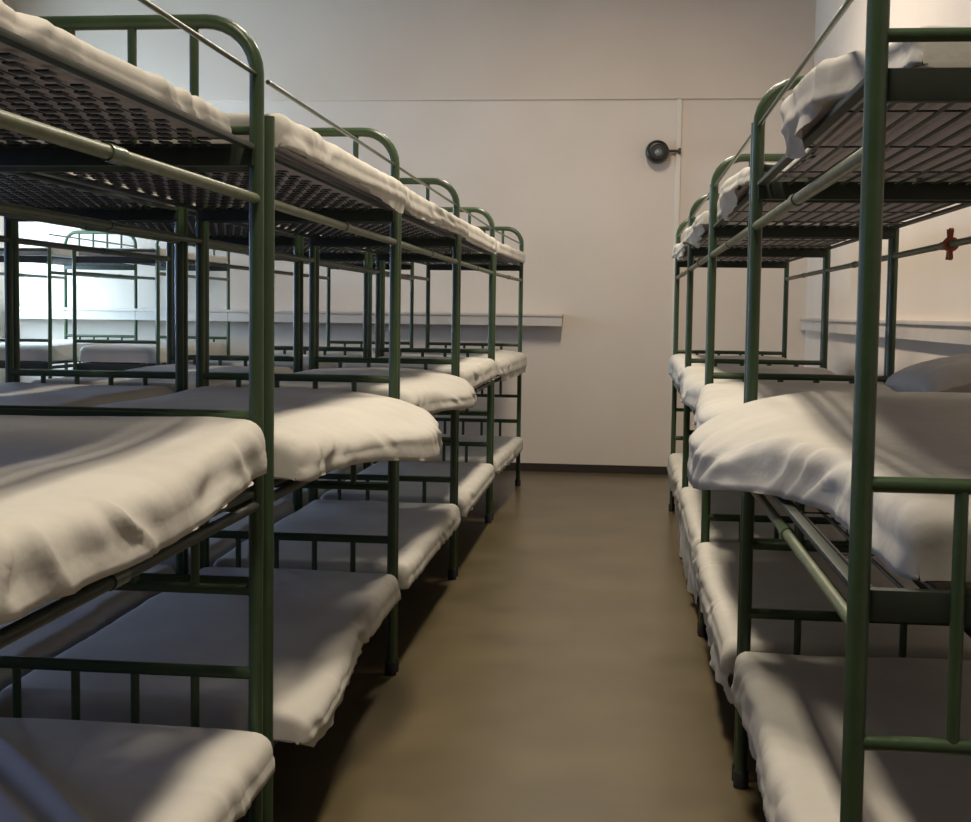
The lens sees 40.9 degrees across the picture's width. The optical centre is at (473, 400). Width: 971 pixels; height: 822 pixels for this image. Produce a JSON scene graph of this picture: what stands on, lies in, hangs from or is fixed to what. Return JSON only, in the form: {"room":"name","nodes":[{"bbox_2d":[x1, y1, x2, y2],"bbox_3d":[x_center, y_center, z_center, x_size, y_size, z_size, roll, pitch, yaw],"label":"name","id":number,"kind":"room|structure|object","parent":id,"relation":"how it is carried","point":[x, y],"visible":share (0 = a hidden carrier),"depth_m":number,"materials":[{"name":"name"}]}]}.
{"room":"barracks dormitory","nodes":[
{"label":"barracks dormitory","id":0,"kind":"room"},
{"bbox_2d":[0,0,4,382],"bbox_3d":[-5.459,-1.230,5.363,0.200,4.550,14.760,1,4,6],"label":"wall","id":1,"kind":"structure","parent":0,"point":[2,295],"depth_m":12.58,"materials":[{"name":"beige paint"}]},
{"bbox_2d":[19,99,807,466],"bbox_3d":[-0.732,-1.642,12.341,8.010,4.550,0.200,1,4,6],"label":"wall","id":2,"kind":"structure","parent":0,"point":[593,216],"depth_m":12.10,"materials":[{"name":"beige paint"}]},
{"bbox_2d":[4,307,562,325],"bbox_3d":[-1.837,-0.798,12.322,5.355,0.110,0.200,1,4,6],"label":"wall shelf","id":3,"kind":"object","parent":2,"relation":"attached to","point":[25,312],"visible":0.74,"depth_m":12.22,"materials":[{"name":"paint"}]},
{"bbox_2d":[4,0,815,101],"bbox_3d":[-0.723,-3.350,12.108,7.610,1.110,0.035,1,4,6],"label":"wall","id":4,"kind":"structure","parent":2,"relation":"attached to","point":[313,50],"depth_m":12.01,"materials":[{"name":"beige paint"}]},
{"bbox_2d":[503,462,667,474],"bbox_3d":[-1.373,0.585,12.452,6.405,0.075,0.018,1,4,6],"label":"baseboard","id":5,"kind":"structure","parent":2,"relation":"attached to","point":[545,467],"depth_m":12.17,"materials":[{"name":"grey"}]},
{"bbox_2d":[645,140,680,163],"bbox_3d":[1.722,-2.256,11.826,0.323,0.216,0.184,1,4,6],"label":"bell","id":6,"kind":"object","parent":2,"relation":"attached to","point":[657,151],"visible":1,"depth_m":11.76,"materials":[{"name":"black metal"}]},
{"bbox_2d":[669,99,681,455],"bbox_3d":[1.853,-1.027,11.971,0.045,3.440,0.030,1,4,6],"label":"trim","id":7,"kind":"structure","parent":2,"relation":"attached to","point":[679,101],"depth_m":11.90,"materials":[{"name":"white paint"}]},
{"bbox_2d":[235,470,766,821],"bbox_3d":[-1.610,1.170,5.083,8.010,0.100,15.160,1,4,6],"label":"floor","id":8,"kind":"structure","parent":0,"point":[564,673],"depth_m":5.12,"materials":[{"name":"concrete"}]},
{"bbox_2d":[0,230,137,378],"bbox_3d":[-3.671,-0.454,11.535,0.738,2.211,1.928,1,4,6],"label":"bunk bed","id":9,"kind":"object","parent":8,"relation":"on","point":[49,260],"visible":0.37,"depth_m":11.51,"materials":[{"name":"green metal"}]},
{"bbox_2d":[0,247,83,262],"bbox_3d":[-3.635,-1.276,11.476,0.732,0.087,1.802,1,4,6],"label":"mattress","id":10,"kind":"object","parent":9,"relation":"on","point":[55,252],"visible":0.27,"depth_m":10.61,"materials":[{"name":"white fabric"}]},
{"bbox_2d":[0,339,124,360],"bbox_3d":[-3.643,-0.448,11.533,0.735,0.151,1.800,1,4,6],"label":"mattress","id":11,"kind":"object","parent":9,"relation":"on","point":[62,350],"visible":0.56,"depth_m":10.67,"materials":[{"name":"white fabric"}]},
{"bbox_2d":[0,172,183,573],"bbox_3d":[-1.677,0.053,4.462,0.774,2.211,1.928,1,4,6],"label":"bunk bed","id":12,"kind":"object","parent":8,"relation":"on","point":[111,211],"visible":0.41,"depth_m":5.29,"materials":[{"name":"green metal"}]},
{"bbox_2d":[0,172,170,205],"bbox_3d":[-1.639,-0.769,4.403,0.768,0.087,1.802,1,4,6],"label":"mattress","id":13,"kind":"object","parent":12,"relation":"on","point":[2,173],"visible":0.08,"depth_m":4.73,"materials":[{"name":"white fabric"}]},
{"bbox_2d":[0,382,172,406],"bbox_3d":[-1.648,0.059,4.459,0.771,0.151,1.800,1,4,6],"label":"mattress","id":14,"kind":"object","parent":12,"relation":"on","point":[11,393],"visible":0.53,"depth_m":4.79,"materials":[{"name":"white fabric"}]},
{"bbox_2d":[0,565,175,691],"bbox_3d":[-1.661,0.777,4.508,0.760,0.123,1.800,1,4,6],"label":"mattress","id":15,"kind":"object","parent":12,"relation":"on","point":[63,633],"visible":0.26,"depth_m":4.37,"materials":[{"name":"white fabric"}]},
{"bbox_2d":[0,0,263,821],"bbox_3d":[-1.053,0.202,2.403,0.848,2.211,1.928,1,4,6],"label":"bunk bed","id":16,"kind":"object","parent":8,"relation":"on","point":[64,147],"visible":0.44,"depth_m":3.23,"materials":[{"name":"green metal"}]},
{"bbox_2d":[0,0,231,139],"bbox_3d":[-1.053,-0.625,2.348,0.755,0.072,1.800,1,4,6],"label":"mattress","id":17,"kind":"object","parent":16,"relation":"on","point":[36,29],"visible":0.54,"depth_m":2.56,"materials":[{"name":"white fabric"}]},
{"bbox_2d":[0,415,266,624],"bbox_3d":[-1.009,0.183,2.397,0.867,0.183,1.800,1,4,6],"label":"mattress","id":18,"kind":"object","parent":16,"relation":"on","point":[85,500],"visible":1,"depth_m":2.46,"materials":[{"name":"white fabric"}]},
{"bbox_2d":[0,717,274,821],"bbox_3d":[-1.017,0.898,2.446,0.870,0.156,1.801,1,4,6],"label":"mattress","id":19,"kind":"object","parent":16,"relation":"on","point":[52,770],"visible":1,"depth_m":2.97,"materials":[{"name":"white fabric"}]},
{"bbox_2d":[72,241,229,370],"bbox_3d":[-2.772,-0.435,11.434,0.738,2.211,1.928,1,4,6],"label":"bunk bed","id":20,"kind":"object","parent":8,"relation":"on","point":[117,366],"visible":0.28,"depth_m":10.51,"materials":[{"name":"green metal"}]},
{"bbox_2d":[78,248,227,263],"bbox_3d":[-2.736,-1.258,11.375,0.732,0.087,1.802,1,4,6],"label":"mattress","id":21,"kind":"object","parent":20,"relation":"on","point":[217,259],"visible":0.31,"depth_m":10.61,"materials":[{"name":"white fabric"}]},
{"bbox_2d":[80,341,226,362],"bbox_3d":[-2.744,-0.429,11.431,0.735,0.151,1.800,1,4,6],"label":"mattress","id":22,"kind":"object","parent":20,"relation":"on","point":[122,353],"visible":0.55,"depth_m":10.56,"materials":[{"name":"white fabric"}]},
{"bbox_2d":[12,201,299,573],"bbox_3d":[-1.458,-0.074,6.380,0.774,2.211,1.928,1,4,6],"label":"bunk bed","id":23,"kind":"object","parent":8,"relation":"on","point":[284,239],"visible":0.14,"depth_m":6.54,"materials":[{"name":"green metal"}]},
{"bbox_2d":[31,364,293,392],"bbox_3d":[-1.429,-0.068,6.377,0.771,0.151,1.800,1,4,6],"label":"mattress","id":24,"kind":"object","parent":23,"relation":"on","point":[170,383],"visible":0.27,"depth_m":5.76,"materials":[{"name":"white fabric"}]},
{"bbox_2d":[35,204,293,233],"bbox_3d":[-1.420,-0.896,6.321,0.768,0.087,1.802,1,4,6],"label":"mattress","id":25,"kind":"object","parent":23,"relation":"on","point":[140,205],"visible":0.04,"depth_m":6.51,"materials":[{"name":"white fabric"}]},
{"bbox_2d":[158,498,294,573],"bbox_3d":[-1.442,0.649,6.426,0.760,0.123,1.800,1,4,6],"label":"mattress","id":26,"kind":"object","parent":23,"relation":"on","point":[218,547],"visible":0.08,"depth_m":6.17,"materials":[{"name":"white fabric"}]},
{"bbox_2d":[0,80,399,821],"bbox_3d":[-0.828,0.071,4.366,0.848,2.211,1.928,1,4,6],"label":"bunk bed","id":27,"kind":"object","parent":8,"relation":"on","point":[275,210],"visible":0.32,"depth_m":4.30,"materials":[{"name":"green metal"}]},
{"bbox_2d":[0,567,400,747],"bbox_3d":[-0.776,0.812,4.409,0.905,0.153,1.802,1,4,6],"label":"mattress","id":28,"kind":"object","parent":27,"relation":"on","point":[323,620],"visible":0.82,"depth_m":3.99,"materials":[{"name":"white fabric"}]},
{"bbox_2d":[0,113,406,213],"bbox_3d":[-0.763,-0.744,4.304,0.889,0.160,1.800,1,4,6],"label":"mattress","id":29,"kind":"object","parent":27,"relation":"on","point":[299,144],"visible":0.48,"depth_m":4.05,"materials":[{"name":"white fabric"}]},
{"bbox_2d":[94,386,442,480],"bbox_3d":[-0.692,0.115,4.354,1.054,0.217,1.800,1,4,6],"label":"mattress","id":30,"kind":"object","parent":27,"relation":"on","point":[317,432],"visible":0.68,"depth_m":4.24,"materials":[{"name":"white fabric"}]},
{"bbox_2d":[173,231,367,509],"bbox_3d":[-1.235,-0.204,8.328,0.774,2.211,1.928,1,4,6],"label":"bunk bed","id":31,"kind":"object","parent":8,"relation":"on","point":[324,254],"visible":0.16,"depth_m":8.72,"materials":[{"name":"green metal"}]},
{"bbox_2d":[188,354,361,370],"bbox_3d":[-1.206,-0.198,8.325,0.771,0.151,1.800,1,4,6],"label":"mattress","id":32,"kind":"object","parent":31,"relation":"on","point":[305,357],"visible":0.16,"depth_m":7.76,"materials":[{"name":"white fabric"}]},
{"bbox_2d":[209,232,360,250],"bbox_3d":[-1.198,-1.026,8.269,0.768,0.087,1.802,1,4,6],"label":"mattress","id":33,"kind":"object","parent":31,"relation":"on","point":[308,232],"visible":0.02,"depth_m":8.71,"materials":[{"name":"white fabric"}]},
{"bbox_2d":[274,463,363,506],"bbox_3d":[-1.220,0.519,8.375,0.760,0.123,1.800,1,4,6],"label":"mattress","id":34,"kind":"object","parent":31,"relation":"on","point":[359,467],"visible":0.09,"depth_m":8.00,"materials":[{"name":"white fabric"}]},
{"bbox_2d":[205,167,459,671],"bbox_3d":[-0.609,-0.057,6.285,0.848,2.211,1.928,1,4,6],"label":"bunk bed","id":35,"kind":"object","parent":8,"relation":"on","point":[413,243],"visible":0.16,"depth_m":7.11,"materials":[{"name":"green metal"}]},
{"bbox_2d":[213,500,460,589],"bbox_3d":[-0.582,0.663,6.329,0.854,0.110,1.801,1,4,6],"label":"mattress","id":36,"kind":"object","parent":35,"relation":"on","point":[423,527],"visible":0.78,"depth_m":6.20,"materials":[{"name":"white fabric"}]},
{"bbox_2d":[217,186,468,237],"bbox_3d":[-0.542,-0.884,6.222,0.892,0.131,1.800,1,4,6],"label":"mattress","id":37,"kind":"object","parent":35,"relation":"on","point":[418,207],"visible":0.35,"depth_m":6.06,"materials":[{"name":"white fabric"}]},
{"bbox_2d":[217,367,476,413],"bbox_3d":[-0.517,-0.039,6.275,0.967,0.172,1.801,1,4,6],"label":"mattress","id":38,"kind":"object","parent":35,"relation":"on","point":[432,391],"visible":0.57,"depth_m":6.07,"materials":[{"name":"white fabric"}]},
{"bbox_2d":[275,249,413,467],"bbox_3d":[-1.005,-0.338,10.341,0.774,2.211,1.928,1,4,6],"label":"bunk bed","id":39,"kind":"object","parent":8,"relation":"on","point":[371,264],"visible":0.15,"depth_m":11.15,"materials":[{"name":"green metal"}]},
{"bbox_2d":[277,346,388,357],"bbox_3d":[-0.976,-0.332,10.338,0.771,0.151,1.800,1,4,6],"label":"mattress","id":40,"kind":"object","parent":39,"relation":"on","point":[373,349],"visible":0.16,"depth_m":9.63,"materials":[{"name":"white fabric"}]},
{"bbox_2d":[315,207,494,576],"bbox_3d":[-0.387,-0.186,8.232,0.848,2.211,1.928,1,4,6],"label":"bunk bed","id":41,"kind":"object","parent":8,"relation":"on","point":[471,255],"visible":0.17,"depth_m":9.06,"materials":[{"name":"green metal"}]},
{"bbox_2d":[320,461,494,517],"bbox_3d":[-0.361,0.541,8.278,0.850,0.129,1.801,1,4,6],"label":"mattress","id":42,"kind":"object","parent":41,"relation":"on","point":[474,479],"visible":0.63,"depth_m":7.94,"materials":[{"name":"white fabric"}]},
{"bbox_2d":[321,222,496,253],"bbox_3d":[-0.345,-1.021,8.172,0.841,0.124,1.800,1,4,6],"label":"mattress","id":43,"kind":"object","parent":41,"relation":"on","point":[476,237],"visible":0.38,"depth_m":8.04,"materials":[{"name":"white fabric"}]},
{"bbox_2d":[326,356,496,388],"bbox_3d":[-0.351,-0.182,8.229,0.854,0.148,1.801,1,4,6],"label":"mattress","id":44,"kind":"object","parent":41,"relation":"on","point":[477,371],"visible":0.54,"depth_m":7.80,"materials":[{"name":"white fabric"}]},
{"bbox_2d":[380,226,523,519],"bbox_3d":[-0.132,-0.320,10.242,0.848,2.211,1.928,1,4,8],"label":"bunk bed","id":45,"kind":"object","parent":8,"relation":"on","point":[501,266],"visible":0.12,"depth_m":11.06,"materials":[{"name":"green metal"}]},
{"bbox_2d":[386,241,524,262],"bbox_3d":[-0.092,-1.160,10.181,0.836,0.104,1.800,1,4,8],"label":"mattress","id":46,"kind":"object","parent":45,"relation":"on","point":[505,251],"visible":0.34,"depth_m":9.94,"materials":[{"name":"white fabric"}]},
{"bbox_2d":[402,348,526,381],"bbox_3d":[-0.084,-0.293,10.237,0.878,0.191,1.800,1,4,8],"label":"mattress","id":47,"kind":"object","parent":45,"relation":"on","point":[509,364],"visible":0.45,"depth_m":9.82,"materials":[{"name":"white fabric"}]},
{"bbox_2d":[433,434,522,473],"bbox_3d":[-0.106,0.408,10.287,0.851,0.127,1.800,1,4,8],"label":"mattress","id":48,"kind":"object","parent":45,"relation":"on","point":[506,449],"visible":0.38,"depth_m":10.02,"materials":[{"name":"white fabric"}]},
{"bbox_2d":[669,216,824,550],"bbox_3d":[1.805,-0.196,8.809,0.848,2.211,1.928,1,4,6],"label":"bunk bed","id":49,"kind":"object","parent":8,"relation":"on","point":[721,263],"visible":0.27,"depth_m":9.67,"materials":[{"name":"green metal"}]},
{"bbox_2d":[667,453,692,516],"bbox_3d":[1.764,0.565,8.864,0.844,0.240,1.800,1,4,6],"label":"mattress","id":50,"kind":"object","parent":49,"relation":"on","point":[674,468],"visible":0.23,"depth_m":8.88,"materials":[{"name":"white fabric"}]},
{"bbox_2d":[669,354,803,386],"bbox_3d":[1.771,-0.205,8.812,0.852,0.169,1.802,1,4,6],"label":"mattress","id":51,"kind":"object","parent":49,"relation":"on","point":[677,361],"visible":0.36,"depth_m":8.86,"materials":[{"name":"white fabric"}]},
{"bbox_2d":[671,241,816,259],"bbox_3d":[1.786,-1.011,8.757,0.840,0.147,1.800,1,4,6],"label":"mattress","id":52,"kind":"object","parent":49,"relation":"on","point":[679,249],"visible":0.24,"depth_m":9.02,"materials":[{"name":"white fabric"}]},
{"bbox_2d":[680,184,890,633],"bbox_3d":[1.587,-0.069,6.895,0.848,2.211,1.928,1,4,6],"label":"bunk bed","id":53,"kind":"object","parent":8,"relation":"on","point":[773,251],"visible":0.25,"depth_m":7.74,"materials":[{"name":"green metal"}]},
{"bbox_2d":[678,487,845,604],"bbox_3d":[1.544,0.769,6.956,0.848,0.399,1.802,1,4,6],"label":"mattress","id":54,"kind":"object","parent":53,"relation":"on","point":[690,500],"visible":0.34,"depth_m":6.83,"materials":[{"name":"white fabric"}]},
{"bbox_2d":[680,366,848,409],"bbox_3d":[1.536,-0.076,6.901,0.883,0.158,1.802,1,4,6],"label":"mattress","id":55,"kind":"object","parent":53,"relation":"on","point":[693,377],"visible":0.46,"depth_m":7.02,"materials":[{"name":"white fabric"}]},
{"bbox_2d":[682,211,887,247],"bbox_3d":[1.556,-0.868,6.846,0.863,0.167,1.800,1,4,6],"label":"mattress","id":56,"kind":"object","parent":53,"relation":"on","point":[692,235],"visible":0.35,"depth_m":6.70,"materials":[{"name":"white fabric"}]},
{"bbox_2d":[698,123,970,780],"bbox_3d":[1.368,0.058,4.982,0.848,2.211,1.928,1,4,6],"label":"bunk bed","id":57,"kind":"object","parent":8,"relation":"on","point":[738,232],"visible":0.27,"depth_m":5.82,"materials":[{"name":"green metal"}]},
{"bbox_2d":[693,382,895,428],"bbox_3d":[1.310,0.053,4.988,0.898,0.164,1.800,1,4,6],"label":"mattress","id":58,"kind":"object","parent":57,"relation":"on","point":[714,399],"visible":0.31,"depth_m":5.35,"materials":[{"name":"white fabric"}]},
{"bbox_2d":[884,353,970,392],"bbox_3d":[1.742,-0.088,4.697,0.369,0.173,0.560,1,4,1],"label":"pillow","id":59,"kind":"object","parent":58,"relation":"on","point":[951,373],"visible":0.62,"depth_m":4.56,"materials":[{"name":"white fabric"}]},
{"bbox_2d":[692,542,970,703],"bbox_3d":[1.322,0.834,5.039,0.855,0.265,1.800,1,4,6],"label":"mattress","id":60,"kind":"object","parent":57,"relation":"on","point":[780,580],"visible":0.59,"depth_m":4.71,"materials":[{"name":"white fabric"}]},
{"bbox_2d":[717,163,970,222],"bbox_3d":[1.342,-0.745,4.931,0.859,0.178,1.803,1,4,6],"label":"mattress","id":61,"kind":"object","parent":57,"relation":"on","point":[736,186],"visible":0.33,"depth_m":4.87,"materials":[{"name":"white fabric"}]},
{"bbox_2d":[942,228,958,259],"bbox_3d":[1.766,-0.579,4.823,0.058,0.118,0.060,1,4,6],"label":"tie","id":62,"kind":"object","parent":57,"relation":"on","point":[950,232],"visible":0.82,"depth_m":4.80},
{"bbox_2d":[733,0,970,821],"bbox_3d":[1.149,0.186,3.059,0.848,2.211,1.928,1,4,6],"label":"bunk bed","id":63,"kind":"object","parent":8,"relation":"on","point":[865,604],"visible":0.66,"depth_m":2.18,"materials":[{"name":"green metal"}]},
{"bbox_2d":[687,391,970,582],"bbox_3d":[1.046,0.160,3.069,0.988,0.269,1.800,1,4,6],"label":"mattress","id":64,"kind":"object","parent":63,"relation":"on","point":[797,447],"visible":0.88,"depth_m":3.20,"materials":[{"name":"white fabric"}]},
{"bbox_2d":[731,652,970,821],"bbox_3d":[1.108,0.920,3.112,0.844,0.194,1.800,1,4,6],"label":"mattress","id":65,"kind":"object","parent":63,"relation":"on","point":[790,707],"visible":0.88,"depth_m":3.28,"materials":[{"name":"white fabric"}]},
{"bbox_2d":[780,25,970,177],"bbox_3d":[1.126,-0.618,3.008,0.849,0.168,1.801,1,4,6],"label":"mattress","id":66,"kind":"object","parent":63,"relation":"on","point":[831,80],"visible":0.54,"depth_m":2.73,"materials":[{"name":"white fabric"}]},
{"bbox_2d":[804,0,970,590],"bbox_3d":[2.300,-1.068,4.488,0.200,4.550,14.760,1,4,6],"label":"wall","id":67,"kind":"structure","parent":0,"point":[931,287],"depth_m":7.71,"materials":[{"name":"beige paint"}]},
{"bbox_2d":[800,318,970,344],"bbox_3d":[2.337,-0.314,6.087,0.055,0.110,11.640,1,4,6],"label":"wall shelf","id":68,"kind":"object","parent":67,"relation":"attached to","point":[942,331],"visible":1,"depth_m":7.18,"materials":[{"name":"paint"}]},
{"bbox_2d":[912,580,970,637],"bbox_3d":[2.163,1.162,4.652,0.018,0.075,14.760,1,4,6],"label":"baseboard","id":69,"kind":"structure","parent":67,"relation":"attached to","point":[967,630],"depth_m":6.95,"materials":[{"name":"grey"}]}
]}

